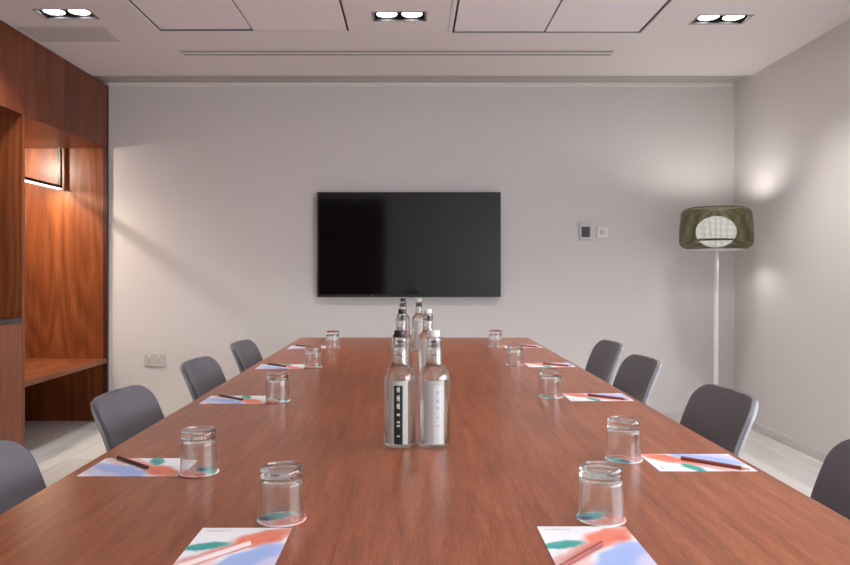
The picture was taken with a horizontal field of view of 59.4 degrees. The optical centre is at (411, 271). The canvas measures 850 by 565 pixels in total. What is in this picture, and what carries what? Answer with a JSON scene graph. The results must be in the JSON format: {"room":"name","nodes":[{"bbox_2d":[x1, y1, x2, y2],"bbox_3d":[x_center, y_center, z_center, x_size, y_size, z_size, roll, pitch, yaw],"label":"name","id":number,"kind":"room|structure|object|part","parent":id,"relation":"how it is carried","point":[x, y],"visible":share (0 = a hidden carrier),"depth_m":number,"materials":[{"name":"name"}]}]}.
{"room":"conference room","nodes":[
{"label":"conference room","id":0,"kind":"room"},
{"bbox_2d":[104,83,733,412],"bbox_3d":[-0.330,-0.251,5.920,5.940,2.835,0.100,0,0,0],"label":"wall","id":1,"kind":"structure","parent":0,"point":[213,191],"depth_m":5.87,"materials":[{"name":"paint"}]},
{"bbox_2d":[144,354,163,365],"bbox_3d":[-2.027,0.694,5.861,0.156,0.096,0.014,0,0,0],"label":"wall socket","id":2,"kind":"object","parent":1,"relation":"attached to","point":[149,359],"visible":1,"depth_m":5.86,"materials":[{"name":"white plastic"}]},
{"bbox_2d":[317,192,500,296],"bbox_3d":[-0.023,-0.214,5.836,1.432,0.818,0.064,0,0,0],"label":"television","id":3,"kind":"object","parent":1,"relation":"attached to","point":[370,244],"visible":1,"depth_m":5.80,"materials":[{"name":"black plastic"}]},
{"bbox_2d":[93,76,744,82],"bbox_3d":[-0.330,-1.499,5.720,5.740,0.018,0.300,0,0,0],"label":"trim","id":4,"kind":"structure","parent":1,"relation":"attached to","point":[105,79],"depth_m":5.74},
{"bbox_2d":[108,82,732,86],"bbox_3d":[0.065,-1.475,5.862,4.910,0.030,0.016,0,0,0],"label":"trim","id":5,"kind":"structure","parent":1,"relation":"attached to","point":[110,84],"depth_m":5.85,"materials":[{"name":"grey metal"}]},
{"bbox_2d":[163,413,682,419],"bbox_3d":[0.090,1.138,5.863,4.900,0.058,0.014,0,0,0],"label":"baseboard","id":6,"kind":"structure","parent":1,"relation":"attached to","point":[674,416],"depth_m":5.86,"materials":[{"name":"paint"}]},
{"bbox_2d":[579,224,590,239],"bbox_3d":[1.362,-0.315,5.861,0.092,0.124,0.014,0,0,0],"label":"thermostat","id":7,"kind":"object","parent":1,"relation":"attached to","point":[584,229],"visible":1,"depth_m":5.86,"materials":[{"name":"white plastic"}]},
{"bbox_2d":[597,227,607,237],"bbox_3d":[1.498,-0.313,5.856,0.086,0.086,0.023,0,0,0],"label":"wall switch","id":8,"kind":"object","parent":1,"relation":"attached to","point":[602,232],"visible":1,"depth_m":5.86,"materials":[{"name":"white plastic"}]},
{"bbox_2d":[25,420,822,496],"bbox_3d":[-0.330,1.217,2.135,5.940,0.100,7.670,0,0,0],"label":"floor","id":9,"kind":"structure","parent":0,"point":[58,448],"depth_m":4.82,"materials":[{"name":"grey wood"}]},
{"bbox_2d":[0,318,22,444],"bbox_3d":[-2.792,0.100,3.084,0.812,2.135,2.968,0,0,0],"label":"base cabinet","id":10,"kind":"object","parent":9,"relation":"on","point":[10,328],"visible":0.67,"depth_m":4.45,"materials":[{"name":"brown wood"}]},
{"bbox_2d":[0,318,22,324],"bbox_3d":[-2.792,0.293,3.084,0.812,0.024,2.968,0,0,0],"label":"countertop","id":11,"kind":"structure","parent":10,"relation":"on","point":[2,320],"depth_m":4.45,"materials":[{"name":"grey stone"}]},
{"bbox_2d":[0,440,46,514],"bbox_3d":[-0.690,0.771,1.503,0.526,0.796,0.492,0,0,4],"label":"chair","id":12,"kind":"object","parent":9,"relation":"on","point":[21,478],"visible":0.52,"depth_m":1.65,"materials":[{"name":"fabric"}]},
{"bbox_2d":[0,114,108,446],"bbox_3d":[-2.793,0.100,5.219,0.809,2.135,1.298,0,0,0],"label":"seating alcove","id":13,"kind":"object","parent":9,"relation":"on","point":[54,243],"visible":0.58,"depth_m":5.84,"materials":[{"name":"brown wood"}]},
{"bbox_3d":[-2.770,0.100,5.853,0.700,2.135,0.030,0,0,0],"label":"panel","id":14,"kind":"part","parent":13,"relation":"part of","materials":[{"name":"brown wood"}]},
{"bbox_3d":[-2.755,0.695,5.218,0.730,0.035,1.235,0,0,0],"label":"bench seat","id":15,"kind":"part","parent":13,"relation":"part of","materials":[{"name":"brown wood"}]},
{"bbox_2d":[91,385,163,451],"bbox_3d":[-0.690,0.771,2.313,0.526,0.796,0.492,0,0,4],"label":"chair","id":16,"kind":"object","parent":9,"relation":"on","point":[120,414],"visible":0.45,"depth_m":2.32,"materials":[{"name":"grey fabric"}]},
{"bbox_2d":[180,356,225,400],"bbox_3d":[-0.690,0.771,3.153,0.526,0.796,0.492,0,0,4],"label":"chair","id":17,"kind":"object","parent":9,"relation":"on","point":[201,375],"visible":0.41,"depth_m":3.18,"materials":[{"name":"grey fabric"}]},
{"bbox_2d":[229,339,262,372],"bbox_3d":[-0.690,0.771,3.973,0.526,0.796,0.492,0,0,4],"label":"chair","id":18,"kind":"object","parent":9,"relation":"on","point":[246,354],"visible":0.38,"depth_m":4.00,"materials":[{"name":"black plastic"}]},
{"bbox_2d":[0,338,849,564],"bbox_3d":[0.015,0.797,2.893,1.480,0.740,3.927,0,0,0],"label":"conference table","id":19,"kind":"object","parent":9,"relation":"on","point":[509,466],"visible":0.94,"depth_m":1.47,"materials":[{"name":"brown wood"}]},
{"bbox_2d":[77,458,179,475],"bbox_3d":[-0.595,0.426,1.630,0.210,0.001,0.148,0,0,0],"label":"leaflet","id":20,"kind":"object","parent":19,"relation":"on","point":[108,466],"visible":0.79,"depth_m":1.61,"materials":[{"name":"multicoloured paper"}]},
{"bbox_2d":[114,455,148,468],"bbox_3d":[-0.627,0.422,1.658,0.150,0.008,0.007,0,0,42],"label":"pencil","id":21,"kind":"object","parent":20,"relation":"on","point":[117,456],"visible":1,"depth_m":1.65,"materials":[{"name":"brown wood"}]},
{"bbox_2d":[178,468,218,477],"bbox_3d":[-0.454,0.425,1.585,0.085,0.002,0.085,0,0,-6],"label":"coaster","id":22,"kind":"object","parent":19,"relation":"on","point":[217,471],"visible":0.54,"depth_m":1.55,"materials":[{"name":"white paper"}]},
{"bbox_2d":[180,425,216,475],"bbox_3d":[-0.454,0.378,1.585,0.076,0.092,0.076,0,0,-19],"label":"tumbler","id":23,"kind":"object","parent":22,"relation":"on","point":[198,448],"visible":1,"depth_m":1.55,"materials":[{"name":"clear glass"}]},
{"bbox_2d":[173,528,291,564],"bbox_3d":[-0.274,0.426,1.135,0.148,0.001,0.210,0,0,0],"label":"leaflet","id":24,"kind":"object","parent":19,"relation":"on","point":[266,546],"visible":1,"depth_m":1.16,"materials":[{"name":"multicoloured paper"}]},
{"bbox_2d":[176,541,250,564],"bbox_3d":[-0.302,0.422,1.103,0.007,0.008,0.150,0,0,42],"label":"pencil","id":25,"kind":"object","parent":24,"relation":"on","point":[248,543],"visible":1,"depth_m":1.11,"materials":[{"name":"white wood"}]},
{"bbox_2d":[199,396,265,403],"bbox_3d":[-0.585,0.426,2.490,0.210,0.001,0.148,0,0,0],"label":"leaflet","id":26,"kind":"object","parent":19,"relation":"on","point":[212,399],"visible":0.79,"depth_m":2.47,"materials":[{"name":"multicoloured paper"}]},
{"bbox_2d":[217,394,242,400],"bbox_3d":[-0.617,0.422,2.518,0.150,0.008,0.007,0,0,42],"label":"pencil","id":27,"kind":"object","parent":26,"relation":"on","point":[222,395],"visible":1,"depth_m":2.51,"materials":[{"name":"brown wood"}]},
{"bbox_2d":[255,364,303,368],"bbox_3d":[-0.588,0.426,3.360,0.210,0.001,0.148,0,0,0],"label":"leaflet","id":28,"kind":"object","parent":19,"relation":"on","point":[262,366],"visible":0.86,"depth_m":3.36,"materials":[{"name":"multicoloured paper"}]},
{"bbox_2d":[265,363,286,366],"bbox_3d":[-0.620,0.422,3.388,0.150,0.008,0.007,0,0,42],"label":"pencil","id":29,"kind":"object","parent":28,"relation":"on","point":[265,363],"visible":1,"depth_m":3.38,"materials":[{"name":"brown wood"}]},
{"bbox_2d":[257,514,306,526],"bbox_3d":[-0.225,0.426,1.288,0.085,0.002,0.085,0,0,0],"label":"coaster","id":30,"kind":"object","parent":19,"relation":"on","point":[305,516],"visible":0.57,"depth_m":1.25,"materials":[{"name":"white paper"}]},
{"bbox_2d":[259,461,303,524],"bbox_3d":[-0.225,0.380,1.288,0.076,0.092,0.076,0,0,0],"label":"tumbler","id":31,"kind":"object","parent":30,"relation":"on","point":[281,502],"visible":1,"depth_m":1.26,"materials":[{"name":"clear glass"}]},
{"bbox_2d":[287,346,325,348],"bbox_3d":[-0.590,0.426,4.220,0.210,0.001,0.148,0,0,0],"label":"leaflet","id":32,"kind":"object","parent":19,"relation":"on","point":[290,347],"visible":0.57,"depth_m":4.20,"materials":[{"name":"multicoloured paper"}]},
{"bbox_2d":[384,330,415,447],"bbox_3d":[-0.030,0.285,1.840,0.078,0.284,0.079,0,0,0],"label":"water bottle","id":33,"kind":"object","parent":19,"relation":"on","point":[399,377],"visible":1,"depth_m":1.81,"materials":[{"name":"clear glass"}]},
{"bbox_2d":[392,309,411,366],"bbox_3d":[-0.039,0.285,2.880,0.078,0.284,0.079,0,0,0],"label":"water bottle","id":34,"kind":"object","parent":19,"relation":"on","point":[401,316],"visible":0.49,"depth_m":2.86,"materials":[{"name":"clear glass"}]},
{"bbox_2d":[396,298,409,332],"bbox_3d":[-0.049,0.285,4.060,0.078,0.284,0.079,0,0,0],"label":"water bottle","id":35,"kind":"object","parent":19,"relation":"on","point":[402,302],"visible":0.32,"depth_m":4.04,"materials":[{"name":"clear glass"}]},
{"bbox_2d":[412,298,422,350],"bbox_3d":[0.038,0.285,4.060,0.078,0.284,0.078,0,0,0],"label":"water bottle","id":36,"kind":"object","parent":19,"relation":"on","point":[417,319],"visible":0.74,"depth_m":4.03,"materials":[{"name":"clear glass"}]},
{"bbox_2d":[418,309,432,373],"bbox_3d":[0.062,0.285,2.880,0.078,0.284,0.078,0,0,0],"label":"water bottle","id":37,"kind":"object","parent":19,"relation":"on","point":[427,316],"visible":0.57,"depth_m":2.86,"materials":[{"name":"clear glass"}]},
{"bbox_2d":[418,330,449,447],"bbox_3d":[0.054,0.285,1.840,0.078,0.284,0.078,0,0,0],"label":"water bottle","id":38,"kind":"object","parent":19,"relation":"on","point":[433,377],"visible":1,"depth_m":1.81,"materials":[{"name":"clear glass"}]},
{"bbox_2d":[502,345,541,347],"bbox_3d":[0.630,0.426,4.270,0.210,0.001,0.148,0,0,0],"label":"leaflet","id":39,"kind":"object","parent":19,"relation":"on","point":[505,346],"visible":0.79,"depth_m":4.26,"materials":[{"name":"multicoloured paper"}]},
{"bbox_2d":[524,363,574,366],"bbox_3d":[0.630,0.426,3.420,0.210,0.001,0.148,0,0,0],"label":"leaflet","id":40,"kind":"object","parent":19,"relation":"on","point":[527,364],"visible":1,"depth_m":3.39,"materials":[{"name":"multicoloured paper"}]},
{"bbox_2d":[543,362,570,366],"bbox_3d":[0.662,0.422,3.392,0.150,0.008,0.007,0,0,42],"label":"pencil","id":41,"kind":"object","parent":40,"relation":"on","point":[543,362],"visible":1,"depth_m":3.39,"materials":[{"name":"brown wood"}]},
{"bbox_2d":[537,526,656,564],"bbox_3d":[0.283,0.426,1.142,0.148,0.001,0.210,0,0,0],"label":"leaflet","id":42,"kind":"object","parent":19,"relation":"on","point":[620,547],"visible":1,"depth_m":1.16,"materials":[{"name":"multicoloured paper"}]},
{"bbox_2d":[559,541,602,564],"bbox_3d":[0.244,0.422,1.102,0.007,0.008,0.150,0,0,42],"label":"pencil","id":43,"kind":"object","parent":42,"relation":"on","point":[599,544],"visible":1,"depth_m":1.11,"materials":[{"name":"brown wood"}]},
{"bbox_2d":[562,393,633,400],"bbox_3d":[0.630,0.426,2.540,0.210,0.001,0.148,0,0,0],"label":"leaflet","id":44,"kind":"object","parent":19,"relation":"on","point":[571,396],"visible":0.86,"depth_m":2.53,"materials":[{"name":"multicoloured paper"}]},
{"bbox_2d":[588,394,628,399],"bbox_3d":[0.662,0.422,2.512,0.150,0.008,0.007,0,0,42],"label":"pencil","id":45,"kind":"object","parent":44,"relation":"on","point":[594,395],"visible":1,"depth_m":2.51,"materials":[{"name":"brown wood"}]},
{"bbox_2d":[576,513,625,525],"bbox_3d":[0.327,0.426,1.290,0.085,0.002,0.085,0,0,0],"label":"coaster","id":46,"kind":"object","parent":19,"relation":"on","point":[577,517],"visible":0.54,"depth_m":1.26,"materials":[{"name":"white paper"}]},
{"bbox_2d":[578,460,623,524],"bbox_3d":[0.327,0.380,1.290,0.076,0.092,0.076,0,0,-31],"label":"tumbler","id":47,"kind":"object","parent":46,"relation":"on","point":[600,498],"visible":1,"depth_m":1.26,"materials":[{"name":"clear glass"}]},
{"bbox_2d":[604,456,642,463],"bbox_3d":[0.483,0.426,1.700,0.085,0.002,0.085,0,0,4],"label":"coaster","id":48,"kind":"object","parent":19,"relation":"on","point":[641,460],"visible":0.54,"depth_m":1.67,"materials":[{"name":"white paper"}]},
{"bbox_2d":[606,416,640,462],"bbox_3d":[0.483,0.380,1.700,0.076,0.092,0.076,0,0,-21],"label":"tumbler","id":49,"kind":"object","parent":48,"relation":"on","point":[623,440],"visible":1,"depth_m":1.67,"materials":[{"name":"clear glass"}]},
{"bbox_2d":[641,454,756,470],"bbox_3d":[0.635,0.426,1.670,0.210,0.001,0.148,0,0,0],"label":"leaflet","id":50,"kind":"object","parent":19,"relation":"on","point":[661,462],"visible":0.86,"depth_m":1.67,"materials":[{"name":"multicoloured paper"}]},
{"bbox_2d":[681,456,747,469],"bbox_3d":[0.667,0.422,1.642,0.150,0.008,0.007,0,0,42],"label":"pencil","id":51,"kind":"object","parent":50,"relation":"on","point":[682,457],"visible":1,"depth_m":1.64,"materials":[{"name":"brown wood"}]},
{"bbox_3d":[-0.445,0.425,2.466,0.085,0.002,0.085,0,0,8],"label":"coaster","id":52,"kind":"object","parent":19,"relation":"on","visible":0},
{"bbox_2d":[266,371,288,401],"bbox_3d":[-0.445,0.378,2.466,0.076,0.092,0.076,0,0,-9],"label":"tumbler","id":53,"kind":"object","parent":52,"relation":"on","point":[277,382],"visible":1,"depth_m":2.44,"materials":[{"name":"clear glass"}]},
{"bbox_3d":[0.475,0.426,2.555,0.085,0.002,0.085,0,0,-2],"label":"coaster","id":54,"kind":"object","parent":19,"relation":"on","visible":0},
{"bbox_2d":[539,368,561,397],"bbox_3d":[0.475,0.380,2.555,0.076,0.092,0.076,0,0,-3],"label":"tumbler","id":55,"kind":"object","parent":54,"relation":"on","point":[550,380],"visible":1,"depth_m":2.52,"materials":[{"name":"clear glass"}]},
{"bbox_3d":[-0.445,0.425,3.350,0.085,0.002,0.085,0,0,-9],"label":"coaster","id":56,"kind":"object","parent":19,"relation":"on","visible":0},
{"bbox_2d":[304,345,321,366],"bbox_3d":[-0.445,0.378,3.350,0.076,0.092,0.076,0,0,-37],"label":"tumbler","id":57,"kind":"object","parent":56,"relation":"on","point":[312,352],"visible":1,"depth_m":3.32,"materials":[{"name":"clear glass"}]},
{"bbox_3d":[0.476,0.426,3.440,0.085,0.002,0.085,0,0,1],"label":"coaster","id":58,"kind":"object","parent":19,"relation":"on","visible":0},
{"bbox_2d":[507,344,522,364],"bbox_3d":[0.476,0.380,3.440,0.076,0.092,0.076,0,0,-29],"label":"tumbler","id":59,"kind":"object","parent":58,"relation":"on","point":[514,351],"visible":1,"depth_m":3.41,"materials":[{"name":"clear glass"}]},
{"bbox_3d":[-0.449,0.425,4.210,0.085,0.002,0.085,0,0,10],"label":"coaster","id":60,"kind":"object","parent":19,"relation":"on","visible":0},
{"bbox_2d":[326,330,338,347],"bbox_3d":[-0.449,0.378,4.210,0.076,0.092,0.076,0,0,-4],"label":"tumbler","id":61,"kind":"object","parent":60,"relation":"on","point":[332,337],"visible":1,"depth_m":4.18,"materials":[{"name":"clear glass"}]},
{"bbox_3d":[0.479,0.426,4.270,0.085,0.002,0.085,0,0,1],"label":"coaster","id":62,"kind":"object","parent":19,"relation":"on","visible":0},
{"bbox_2d":[489,330,501,346],"bbox_3d":[0.479,0.380,4.270,0.076,0.092,0.076,0,0,-2],"label":"tumbler","id":63,"kind":"object","parent":62,"relation":"on","point":[495,336],"visible":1,"depth_m":4.24,"materials":[{"name":"clear glass"}]},
{"bbox_2d":[585,340,623,383],"bbox_3d":[0.840,0.771,3.963,0.526,0.796,0.492,0,0,-4],"label":"chair","id":64,"kind":"object","parent":9,"relation":"on","point":[603,359],"visible":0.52,"depth_m":4.00,"materials":[{"name":"grey fabric"}]},
{"bbox_2d":[613,354,661,404],"bbox_3d":[0.789,0.771,3.233,0.526,0.796,0.492,0,0,-4],"label":"chair","id":65,"kind":"object","parent":9,"relation":"on","point":[637,375],"visible":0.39,"depth_m":3.26,"materials":[{"name":"grey fabric"}]},
{"bbox_2d":[679,205,753,384],"bbox_3d":[2.187,0.352,5.360,0.516,1.629,0.516,0,0,0],"label":"floor lamp","id":66,"kind":"object","parent":9,"relation":"on","point":[716,233],"visible":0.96,"depth_m":5.24,"materials":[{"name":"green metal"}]},
{"bbox_2d":[696,216,732,245],"bbox_3d":[2.187,-0.289,5.360,0.276,0.226,0.276,0,0,0],"label":"diffuser","id":67,"kind":"object","parent":66,"relation":"attached to","point":[712,219],"depth_m":5.26,"materials":[{"name":"white fabric"}]},
{"bbox_3d":[2.187,-0.313,5.360,0.501,0.290,0.501,0,0,0],"label":"lamp shade","id":68,"kind":"part","parent":66,"relation":"part of","materials":[{"name":"green"}]},
{"bbox_2d":[680,384,758,457],"bbox_3d":[0.772,0.771,2.333,0.526,0.796,0.492,0,0,-4],"label":"chair","id":69,"kind":"object","parent":9,"relation":"on","point":[724,416],"visible":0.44,"depth_m":2.34,"materials":[{"name":"grey fabric"}]},
{"bbox_2d":[810,439,849,519],"bbox_3d":[0.784,0.771,1.523,0.526,0.796,0.492,0,0,-4],"label":"chair","id":70,"kind":"object","parent":9,"relation":"on","point":[831,488],"visible":0.42,"depth_m":1.68,"materials":[{"name":"grey fabric"}]},
{"bbox_2d":[0,0,849,75],"bbox_3d":[-0.330,-1.470,1.935,5.940,0.004,7.270,0,0,0],"label":"ceiling","id":71,"kind":"structure","parent":0,"point":[671,46],"depth_m":4.81,"materials":[{"name":"paint"}]},
{"bbox_2d":[32,9,99,18],"bbox_3d":[-1.965,-1.520,4.240,0.314,0.109,0.162,0,0,0],"label":"recessed light","id":72,"kind":"object","parent":71,"relation":"in","point":[45,13],"visible":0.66,"depth_m":4.27,"materials":[{"name":"black plastic"}]},
{"bbox_2d":[18,27,121,41],"bbox_3d":[-2.103,-1.465,4.595,0.515,0.006,0.280,0,0,0],"label":"ceiling access panel","id":73,"kind":"object","parent":71,"relation":"attached to","point":[43,34],"visible":1,"depth_m":4.59,"materials":[{"name":"paint"}]},
{"bbox_2d":[131,0,250,28],"bbox_3d":[-1.250,-1.479,3.922,0.548,0.018,1.185,0,0,0],"label":"ceiling panel","id":74,"kind":"object","parent":71,"relation":"attached to","point":[166,14],"visible":1,"depth_m":4.25,"materials":[{"name":"paint"}]},
{"bbox_2d":[122,0,352,31],"bbox_3d":[-0.960,-1.466,3.921,1.204,0.004,1.255,0,0,0],"label":"trim","id":75,"kind":"structure","parent":71,"relation":"attached to","point":[136,11],"depth_m":4.25,"materials":[{"name":"paint"}]},
{"bbox_2d":[234,0,346,30],"bbox_3d":[-0.681,-1.479,3.934,0.570,0.018,1.209,0,0,0],"label":"ceiling panel","id":76,"kind":"object","parent":71,"relation":"attached to","point":[261,15],"visible":1,"depth_m":4.27,"materials":[{"name":"paint"}]},
{"bbox_2d":[178,50,614,55],"bbox_3d":[-0.100,-1.482,4.990,2.890,0.033,0.130,0,0,0],"label":"ceiling vent","id":77,"kind":"object","parent":71,"relation":"in","point":[182,51],"visible":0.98,"depth_m":4.99,"materials":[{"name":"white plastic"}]},
{"bbox_3d":[-0.100,-1.466,4.936,2.890,0.002,0.023,0,0,0],"label":"blade","id":78,"kind":"part","parent":77,"relation":"part of","materials":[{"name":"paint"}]},
{"bbox_3d":[-0.100,-1.466,4.994,2.890,0.002,0.048,0,0,0],"label":"blade","id":79,"kind":"part","parent":77,"relation":"part of","materials":[{"name":"paint"}]},
{"bbox_3d":[-0.100,-1.466,5.048,2.890,0.002,0.013,0,0,0],"label":"blade","id":80,"kind":"part","parent":77,"relation":"part of","materials":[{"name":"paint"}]},
{"bbox_2d":[371,12,426,21],"bbox_3d":[-0.072,-1.520,4.280,0.314,0.109,0.162,0,0,0],"label":"recessed light","id":81,"kind":"object","parent":71,"relation":"in","point":[376,16],"visible":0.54,"depth_m":4.33,"materials":[{"name":"black plastic"}]},
{"bbox_2d":[129,0,669,54],"bbox_3d":[-0.330,-1.693,2.135,5.940,0.050,7.670,0,0,0],"label":"trim","id":82,"kind":"structure","parent":71,"relation":"attached to","point":[663,6],"depth_m":5.19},
{"bbox_2d":[454,0,560,31],"bbox_3d":[0.532,-1.479,3.943,0.548,0.018,1.226,0,0,0],"label":"ceiling panel","id":83,"kind":"object","parent":71,"relation":"attached to","point":[472,15],"visible":1,"depth_m":4.27,"materials":[{"name":"paint"}]},
{"bbox_2d":[448,0,675,33],"bbox_3d":[0.823,-1.466,3.939,1.206,0.004,1.290,0,0,0],"label":"trim","id":84,"kind":"structure","parent":71,"relation":"attached to","point":[454,2],"depth_m":4.27,"materials":[{"name":"paint"}]},
{"bbox_2d":[545,0,667,31],"bbox_3d":[1.102,-1.479,3.945,0.572,0.018,1.230,0,0,0],"label":"ceiling panel","id":85,"kind":"object","parent":71,"relation":"attached to","point":[570,15],"visible":1,"depth_m":4.27,"materials":[{"name":"paint"}]},
{"bbox_2d":[689,15,753,24],"bbox_3d":[1.796,-1.520,4.330,0.314,0.109,0.162,0,0,0],"label":"recessed light","id":86,"kind":"object","parent":71,"relation":"in","point":[700,19],"visible":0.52,"depth_m":4.38,"materials":[{"name":"black plastic"}]},
{"bbox_2d":[734,19,849,453],"bbox_3d":[2.590,-0.251,2.135,0.100,2.835,7.470,0,0,0],"label":"wall","id":87,"kind":"structure","parent":0,"point":[792,116],"depth_m":4.95,"materials":[{"name":"paint"}]},
{"bbox_2d":[751,422,826,461],"bbox_3d":[2.533,1.138,2.128,0.014,0.058,7.456,0,0,0],"label":"baseboard","id":88,"kind":"structure","parent":87,"relation":"attached to","point":[820,455],"depth_m":4.97,"materials":[{"name":"paint"}]},
{"bbox_3d":[-3.250,-0.250,2.135,0.100,2.835,7.470,0,0,0],"label":"wall","id":89,"kind":"structure","parent":0,"visible":0},
{"bbox_2d":[0,20,108,148],"bbox_3d":[-2.793,-1.217,3.734,0.809,0.498,4.268,0,0,0],"label":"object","id":90,"kind":"object","parent":89,"relation":"attached to","point":[62,105],"visible":0.99,"depth_m":5.01,"materials":[{"name":"brown wood"}]},
{"bbox_3d":[-2.400,-1.216,4.025,0.019,0.496,0.948,0,0,0],"label":"door","id":91,"kind":"part","parent":90,"relation":"part of","materials":[{"name":"brown wood"}]},
{"bbox_3d":[-2.400,-1.216,4.830,0.019,0.496,0.658,0,0,0],"label":"door","id":92,"kind":"part","parent":90,"relation":"part of","materials":[{"name":"brown wood"}]},
{"bbox_2d":[25,147,61,189],"bbox_3d":[-2.735,-0.804,5.260,0.024,0.328,1.080,0,0,0],"label":"light bar","id":93,"kind":"object","parent":90,"relation":"hanging from","point":[58,185],"visible":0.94,"depth_m":5.77,"materials":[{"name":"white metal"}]},
{"bbox_3d":[-2.735,-0.661,5.260,0.024,0.022,1.080,0,0,0],"label":"rail","id":94,"kind":"part","parent":93,"relation":"part of","materials":[{"name":"white metal"}]},
{"bbox_3d":[-2.400,-1.216,5.497,0.019,0.496,0.672,0,0,0],"label":"door","id":95,"kind":"part","parent":90,"relation":"part of","materials":[{"name":"brown wood"}]}
]}

